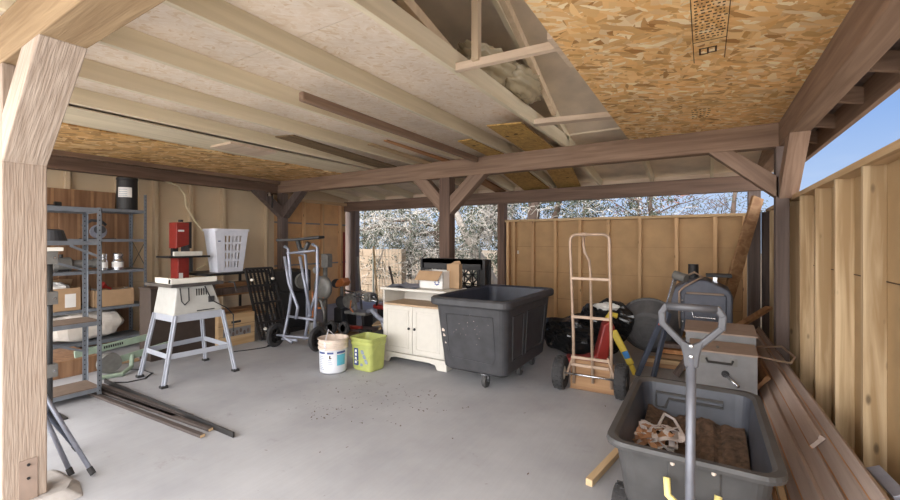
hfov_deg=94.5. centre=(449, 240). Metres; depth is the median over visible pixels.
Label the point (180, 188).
cord
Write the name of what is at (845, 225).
wall
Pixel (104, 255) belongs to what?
jar
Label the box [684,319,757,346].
box
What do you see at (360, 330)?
coiled hose
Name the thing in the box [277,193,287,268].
timber post
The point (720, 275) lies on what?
shelf
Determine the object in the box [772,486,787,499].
timber
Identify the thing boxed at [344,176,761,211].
beam
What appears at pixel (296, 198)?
knee brace
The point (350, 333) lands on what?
board
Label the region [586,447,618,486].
stick
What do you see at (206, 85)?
ceiling
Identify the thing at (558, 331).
trash bag
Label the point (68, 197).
sheet
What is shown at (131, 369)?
power cable
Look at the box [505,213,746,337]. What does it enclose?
wall
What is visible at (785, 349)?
hoop
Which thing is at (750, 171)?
knee brace
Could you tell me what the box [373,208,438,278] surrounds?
juniper
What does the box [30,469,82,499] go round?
concrete pier
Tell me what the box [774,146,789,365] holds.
timber post
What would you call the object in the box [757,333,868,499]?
trim board
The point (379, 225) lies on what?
juniper tree
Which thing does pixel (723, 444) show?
dirt
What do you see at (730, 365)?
box
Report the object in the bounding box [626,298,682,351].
tub
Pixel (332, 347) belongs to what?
bucket
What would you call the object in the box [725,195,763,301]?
leaning board
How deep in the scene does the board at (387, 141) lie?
5.24 m
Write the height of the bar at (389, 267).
0.959 m
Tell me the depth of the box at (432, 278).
4.70 m
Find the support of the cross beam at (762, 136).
attached to the ceiling
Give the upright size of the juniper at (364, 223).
3.888 m
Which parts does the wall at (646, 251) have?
plate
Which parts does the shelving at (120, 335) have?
shelf, shelf, shelf, shelf, shelf, post, post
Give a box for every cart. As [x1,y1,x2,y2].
[431,284,553,387]
[607,302,788,499]
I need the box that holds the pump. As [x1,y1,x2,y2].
[53,254,96,271]
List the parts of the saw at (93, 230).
handle, motor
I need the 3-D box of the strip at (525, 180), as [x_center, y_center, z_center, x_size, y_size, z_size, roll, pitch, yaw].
[1.045,-1.028,6.490,0.480,0.255,1.840,0,0,32]
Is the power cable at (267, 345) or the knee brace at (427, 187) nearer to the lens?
the power cable at (267, 345)
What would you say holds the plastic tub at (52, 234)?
on the shelving at (71, 390)
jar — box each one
[102,253,107,269]
[112,253,123,269]
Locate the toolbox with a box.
[350,325,362,328]
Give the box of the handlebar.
[366,308,382,333]
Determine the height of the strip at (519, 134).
0.016 m
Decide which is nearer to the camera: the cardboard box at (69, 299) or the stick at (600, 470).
the stick at (600, 470)
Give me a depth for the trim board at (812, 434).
2.76 m
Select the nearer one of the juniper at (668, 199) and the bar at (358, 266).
the bar at (358, 266)
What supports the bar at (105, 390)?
on the floor
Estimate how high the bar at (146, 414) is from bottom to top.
0.022 m
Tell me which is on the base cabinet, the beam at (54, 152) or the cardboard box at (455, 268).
the cardboard box at (455, 268)
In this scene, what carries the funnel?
in the cardboard box at (118, 296)
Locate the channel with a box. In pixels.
[867,465,899,499]
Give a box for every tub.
[47,229,67,240]
[438,297,548,376]
[618,381,771,472]
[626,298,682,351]
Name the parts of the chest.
lid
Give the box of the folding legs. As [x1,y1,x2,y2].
[47,394,95,475]
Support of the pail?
on the floor
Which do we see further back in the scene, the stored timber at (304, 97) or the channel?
the stored timber at (304, 97)
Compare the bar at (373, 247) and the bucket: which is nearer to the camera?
the bucket
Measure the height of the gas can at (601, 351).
0.627 m
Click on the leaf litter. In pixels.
(366, 381)
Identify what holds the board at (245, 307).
on the bench
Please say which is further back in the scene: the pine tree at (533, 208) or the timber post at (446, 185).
the pine tree at (533, 208)
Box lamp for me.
[267,192,273,207]
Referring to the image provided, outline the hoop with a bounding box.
[756,346,795,364]
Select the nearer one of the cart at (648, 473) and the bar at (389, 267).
the cart at (648, 473)
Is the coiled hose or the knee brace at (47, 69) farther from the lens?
the coiled hose
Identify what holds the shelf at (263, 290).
attached to the bench
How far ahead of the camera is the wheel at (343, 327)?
5.94 m
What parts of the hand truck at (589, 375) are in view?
frame, plate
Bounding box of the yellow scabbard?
[613,330,635,374]
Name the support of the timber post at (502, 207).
on the floor
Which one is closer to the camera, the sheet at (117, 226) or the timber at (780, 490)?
the timber at (780, 490)
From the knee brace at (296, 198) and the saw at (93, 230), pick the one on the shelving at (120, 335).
the saw at (93, 230)
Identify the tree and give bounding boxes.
[360,207,472,291]
[409,203,551,283]
[456,196,685,233]
[595,195,724,216]
[644,192,769,214]
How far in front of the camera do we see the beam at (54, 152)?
6.02 m
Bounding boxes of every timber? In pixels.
[299,91,477,161]
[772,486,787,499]
[775,485,786,499]
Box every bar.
[87,392,204,437]
[102,384,193,416]
[102,388,176,415]
[102,389,212,431]
[104,379,233,437]
[357,257,362,319]
[372,246,378,302]
[388,266,393,283]
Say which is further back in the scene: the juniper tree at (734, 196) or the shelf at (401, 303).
the juniper tree at (734, 196)
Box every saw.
[79,219,115,238]
[135,276,238,389]
[156,220,209,278]
[343,290,377,326]
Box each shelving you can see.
[47,195,146,349]
[47,206,101,402]
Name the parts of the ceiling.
deck panel, deck panel, deck panel, painted panel, deck panel, deck panel, deck panel, deck panel, deck panel, strand board panel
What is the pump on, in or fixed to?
on the shelving at (120, 335)
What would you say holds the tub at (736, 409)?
in the cart at (648, 473)
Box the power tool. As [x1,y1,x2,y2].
[331,278,349,322]
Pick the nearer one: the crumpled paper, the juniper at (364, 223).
the crumpled paper
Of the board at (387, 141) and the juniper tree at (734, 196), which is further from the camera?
the juniper tree at (734, 196)
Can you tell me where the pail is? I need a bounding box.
[349,332,386,371]
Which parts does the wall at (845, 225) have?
plate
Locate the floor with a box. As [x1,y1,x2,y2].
[47,300,789,499]
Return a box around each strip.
[458,139,503,155]
[481,179,505,191]
[487,122,553,150]
[504,172,549,189]
[547,168,580,187]
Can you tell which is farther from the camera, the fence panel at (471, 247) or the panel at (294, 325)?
the fence panel at (471, 247)
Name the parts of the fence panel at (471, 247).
fence post, fence post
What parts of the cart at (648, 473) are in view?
embossed panel, grip frame, latch plate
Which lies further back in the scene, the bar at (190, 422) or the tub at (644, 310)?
the tub at (644, 310)
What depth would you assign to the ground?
19.28 m
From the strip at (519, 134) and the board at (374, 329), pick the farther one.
the board at (374, 329)
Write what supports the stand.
on the floor
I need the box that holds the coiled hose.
[358,329,372,333]
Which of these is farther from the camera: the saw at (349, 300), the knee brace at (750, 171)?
the saw at (349, 300)
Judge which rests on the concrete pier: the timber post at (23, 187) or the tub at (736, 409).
the timber post at (23, 187)
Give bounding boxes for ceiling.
[0,0,899,201]
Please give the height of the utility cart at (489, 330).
0.862 m
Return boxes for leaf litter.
[255,381,605,495]
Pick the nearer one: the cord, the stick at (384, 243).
the cord
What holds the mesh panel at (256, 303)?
on the floor
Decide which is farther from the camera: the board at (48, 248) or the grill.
the grill
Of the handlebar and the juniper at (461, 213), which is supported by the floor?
the handlebar
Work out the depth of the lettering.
5.63 m
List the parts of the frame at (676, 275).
leg, leg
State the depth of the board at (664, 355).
4.49 m
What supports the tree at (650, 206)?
on the ground
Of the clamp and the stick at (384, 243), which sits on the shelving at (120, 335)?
the clamp
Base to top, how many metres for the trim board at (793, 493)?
0.164 m
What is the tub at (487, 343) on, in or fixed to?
in the utility cart at (489, 330)
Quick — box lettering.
[223,325,250,337]
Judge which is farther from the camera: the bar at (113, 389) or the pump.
the pump
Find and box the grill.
[668,264,732,331]
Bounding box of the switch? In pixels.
[208,296,214,301]
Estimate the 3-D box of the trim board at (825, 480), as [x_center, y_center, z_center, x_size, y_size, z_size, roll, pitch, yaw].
[2.609,1.173,3.327,0.068,0.197,4.400,0,0,32]
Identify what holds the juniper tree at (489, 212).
on the ground
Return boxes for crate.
[420,258,490,287]
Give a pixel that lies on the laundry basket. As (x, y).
(215, 242)
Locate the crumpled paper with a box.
[53,282,69,288]
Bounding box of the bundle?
[457,39,541,104]
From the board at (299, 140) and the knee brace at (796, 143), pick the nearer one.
the knee brace at (796, 143)
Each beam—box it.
[0,0,165,65]
[47,155,277,193]
[51,149,279,184]
[274,122,778,194]
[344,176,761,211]
[758,0,899,171]
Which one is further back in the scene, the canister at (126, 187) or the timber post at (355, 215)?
the timber post at (355, 215)
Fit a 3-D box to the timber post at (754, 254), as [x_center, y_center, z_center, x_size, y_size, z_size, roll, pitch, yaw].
[4.144,0.360,5.671,0.140,2.080,0.140,0,0,32]
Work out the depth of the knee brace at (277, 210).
7.57 m
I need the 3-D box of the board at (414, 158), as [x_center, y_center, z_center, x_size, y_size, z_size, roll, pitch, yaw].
[-0.642,-1.134,5.460,0.140,0.012,1.328,0,0,29]
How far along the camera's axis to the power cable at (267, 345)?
5.36 m
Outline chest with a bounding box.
[138,284,215,361]
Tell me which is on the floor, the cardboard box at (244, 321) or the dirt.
the cardboard box at (244, 321)
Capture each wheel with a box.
[326,320,337,333]
[338,321,349,333]
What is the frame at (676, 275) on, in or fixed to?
on the floor
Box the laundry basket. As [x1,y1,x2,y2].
[203,228,248,272]
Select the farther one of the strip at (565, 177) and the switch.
the strip at (565, 177)
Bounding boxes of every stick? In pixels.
[374,243,384,292]
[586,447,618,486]
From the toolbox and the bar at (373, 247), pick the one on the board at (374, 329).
the toolbox
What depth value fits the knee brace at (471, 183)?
5.76 m
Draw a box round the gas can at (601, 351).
[566,312,617,363]
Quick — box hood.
[335,278,349,286]
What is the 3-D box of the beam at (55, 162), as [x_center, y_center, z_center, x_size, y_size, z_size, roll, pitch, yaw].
[-4.724,-0.980,5.592,0.140,0.160,5.400,0,0,32]
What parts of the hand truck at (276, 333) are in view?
leg, leg, support arm, leg, leg, leg, leg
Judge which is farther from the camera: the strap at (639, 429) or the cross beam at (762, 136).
the cross beam at (762, 136)
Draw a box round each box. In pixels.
[53,279,80,312]
[53,346,96,379]
[88,286,133,307]
[215,310,254,345]
[415,269,448,289]
[447,261,461,288]
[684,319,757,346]
[689,338,758,394]
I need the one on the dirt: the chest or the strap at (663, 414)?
the strap at (663, 414)
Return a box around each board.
[47,247,63,250]
[215,280,250,287]
[215,285,262,294]
[222,305,259,313]
[275,135,396,167]
[307,329,358,339]
[337,324,377,332]
[367,143,431,163]
[372,320,381,329]
[384,140,449,160]
[642,355,681,365]
[645,362,685,370]
[661,353,682,359]
[662,347,682,354]
[664,341,680,348]
[673,359,685,376]
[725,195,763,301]
[736,306,772,324]
[756,326,889,499]
[756,334,825,448]
[756,349,846,499]
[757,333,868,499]
[758,355,770,389]
[758,390,801,499]
[759,382,824,499]
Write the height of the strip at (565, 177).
0.255 m
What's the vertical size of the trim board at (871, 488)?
0.178 m
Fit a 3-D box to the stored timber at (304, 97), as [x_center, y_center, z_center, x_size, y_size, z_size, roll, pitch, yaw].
[-0.385,-1.100,4.391,0.055,0.075,2.885,0,0,31]
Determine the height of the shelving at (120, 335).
2.020 m
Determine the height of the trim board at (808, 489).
0.192 m
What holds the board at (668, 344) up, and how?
on the board at (665, 350)
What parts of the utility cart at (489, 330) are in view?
embossed panel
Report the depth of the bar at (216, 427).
3.30 m
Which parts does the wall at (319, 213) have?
raw plate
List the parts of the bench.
leg, leg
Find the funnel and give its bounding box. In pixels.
[102,281,111,289]
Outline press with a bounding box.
[308,254,331,329]
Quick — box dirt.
[644,404,750,469]
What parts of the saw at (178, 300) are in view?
leg, rail, rail, leg, rail, rail, rail, leg, rail, power cord, leg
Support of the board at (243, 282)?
on the bench
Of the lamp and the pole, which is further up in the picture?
the lamp
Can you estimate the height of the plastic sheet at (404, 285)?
0.028 m
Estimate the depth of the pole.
3.23 m
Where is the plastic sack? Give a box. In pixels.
[53,309,123,341]
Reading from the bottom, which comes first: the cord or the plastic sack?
the plastic sack
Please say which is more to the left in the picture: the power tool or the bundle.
the power tool
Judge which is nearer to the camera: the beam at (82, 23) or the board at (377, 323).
the beam at (82, 23)
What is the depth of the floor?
3.07 m
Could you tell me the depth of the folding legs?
2.49 m
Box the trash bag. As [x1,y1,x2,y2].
[544,298,633,356]
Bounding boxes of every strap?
[633,423,676,449]
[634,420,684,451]
[658,413,684,442]
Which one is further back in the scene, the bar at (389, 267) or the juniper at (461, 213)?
the juniper at (461, 213)
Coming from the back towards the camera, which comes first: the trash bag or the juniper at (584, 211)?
the juniper at (584, 211)
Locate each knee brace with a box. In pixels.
[2,34,86,165]
[250,190,282,217]
[283,191,306,217]
[413,179,438,209]
[450,174,488,213]
[709,151,777,197]
[779,131,810,198]
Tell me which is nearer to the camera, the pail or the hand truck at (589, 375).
the hand truck at (589, 375)
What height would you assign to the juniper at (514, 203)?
3.754 m
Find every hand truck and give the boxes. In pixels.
[266,236,325,351]
[552,232,629,399]
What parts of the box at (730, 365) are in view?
handle plate, handle, lid, spout, handle plate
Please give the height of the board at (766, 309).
0.253 m
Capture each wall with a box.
[47,155,350,330]
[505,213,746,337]
[761,139,899,499]
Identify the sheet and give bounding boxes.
[47,187,114,279]
[58,213,128,347]
[387,282,419,288]
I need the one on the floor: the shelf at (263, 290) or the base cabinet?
the base cabinet
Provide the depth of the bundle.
3.45 m
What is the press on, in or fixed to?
on the floor
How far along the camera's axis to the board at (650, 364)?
4.55 m
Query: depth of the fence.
11.70 m
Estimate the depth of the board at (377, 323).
6.13 m
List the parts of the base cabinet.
panel, moulding, door, panel, moulding, door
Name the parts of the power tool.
motor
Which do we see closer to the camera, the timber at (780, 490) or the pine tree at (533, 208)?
the timber at (780, 490)
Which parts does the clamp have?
knob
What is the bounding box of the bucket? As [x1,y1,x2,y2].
[317,329,348,374]
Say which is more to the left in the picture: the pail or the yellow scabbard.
the pail
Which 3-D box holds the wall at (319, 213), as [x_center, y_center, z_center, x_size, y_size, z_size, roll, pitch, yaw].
[-4.242,-0.400,6.763,0.500,3.600,7.500,0,0,32]
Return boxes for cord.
[164,181,207,269]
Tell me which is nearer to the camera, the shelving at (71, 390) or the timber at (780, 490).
the timber at (780, 490)
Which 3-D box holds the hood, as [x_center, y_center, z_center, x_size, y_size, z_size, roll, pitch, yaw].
[-1.846,0.716,7.171,0.213,0.163,0.160,0,0,32]
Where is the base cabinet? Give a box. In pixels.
[380,286,466,371]
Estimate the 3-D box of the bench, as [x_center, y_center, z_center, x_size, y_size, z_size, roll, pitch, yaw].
[-3.363,0.925,6.225,0.740,0.950,0.940,0,0,32]
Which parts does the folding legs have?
leg, leg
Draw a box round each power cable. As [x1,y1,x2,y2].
[105,369,151,382]
[234,345,268,351]
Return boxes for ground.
[361,250,496,301]
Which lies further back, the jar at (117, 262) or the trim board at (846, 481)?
the jar at (117, 262)
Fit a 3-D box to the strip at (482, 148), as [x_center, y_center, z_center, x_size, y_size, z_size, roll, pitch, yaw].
[0.398,-1.147,5.186,0.260,0.016,1.020,0,0,32]
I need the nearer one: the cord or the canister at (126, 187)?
the canister at (126, 187)
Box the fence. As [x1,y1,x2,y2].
[360,249,405,292]
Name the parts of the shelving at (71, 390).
shelf, shelf, shelf, shelf, post, post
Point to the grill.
(701, 290)
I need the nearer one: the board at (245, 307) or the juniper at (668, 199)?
the board at (245, 307)
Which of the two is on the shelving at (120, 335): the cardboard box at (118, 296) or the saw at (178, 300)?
the cardboard box at (118, 296)
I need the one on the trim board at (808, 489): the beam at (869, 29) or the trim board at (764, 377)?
the trim board at (764, 377)
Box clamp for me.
[47,201,61,205]
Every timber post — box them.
[0,62,46,499]
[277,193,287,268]
[351,211,359,301]
[439,177,454,269]
[497,203,506,284]
[747,190,760,332]
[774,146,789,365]
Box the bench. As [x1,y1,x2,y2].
[189,269,267,331]
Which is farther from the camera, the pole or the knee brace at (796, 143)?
the knee brace at (796, 143)
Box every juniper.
[360,210,392,248]
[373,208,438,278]
[455,205,496,279]
[467,203,527,271]
[544,197,633,218]
[605,196,676,216]
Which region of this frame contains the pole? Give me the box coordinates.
[47,251,67,420]
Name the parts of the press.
arm, finned motor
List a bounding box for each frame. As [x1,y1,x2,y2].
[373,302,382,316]
[635,271,688,376]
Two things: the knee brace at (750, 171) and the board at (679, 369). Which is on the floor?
the board at (679, 369)
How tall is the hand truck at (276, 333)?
1.467 m
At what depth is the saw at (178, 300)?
4.26 m
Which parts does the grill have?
pipe handle, handle, door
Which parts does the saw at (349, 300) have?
leg, slide rail, leg, handle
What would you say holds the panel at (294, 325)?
on the floor
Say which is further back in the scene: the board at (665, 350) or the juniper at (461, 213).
the juniper at (461, 213)
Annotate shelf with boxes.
[217,290,264,296]
[384,298,437,308]
[706,273,731,277]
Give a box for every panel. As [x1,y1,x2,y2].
[244,267,290,340]
[271,268,310,332]
[372,243,480,299]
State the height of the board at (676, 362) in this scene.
0.045 m
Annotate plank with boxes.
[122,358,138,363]
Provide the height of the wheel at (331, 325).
0.198 m
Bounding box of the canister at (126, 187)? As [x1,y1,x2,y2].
[116,177,137,209]
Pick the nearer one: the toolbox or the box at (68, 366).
the box at (68, 366)
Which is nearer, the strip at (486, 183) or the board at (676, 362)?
the board at (676, 362)
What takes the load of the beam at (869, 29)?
attached to the ceiling

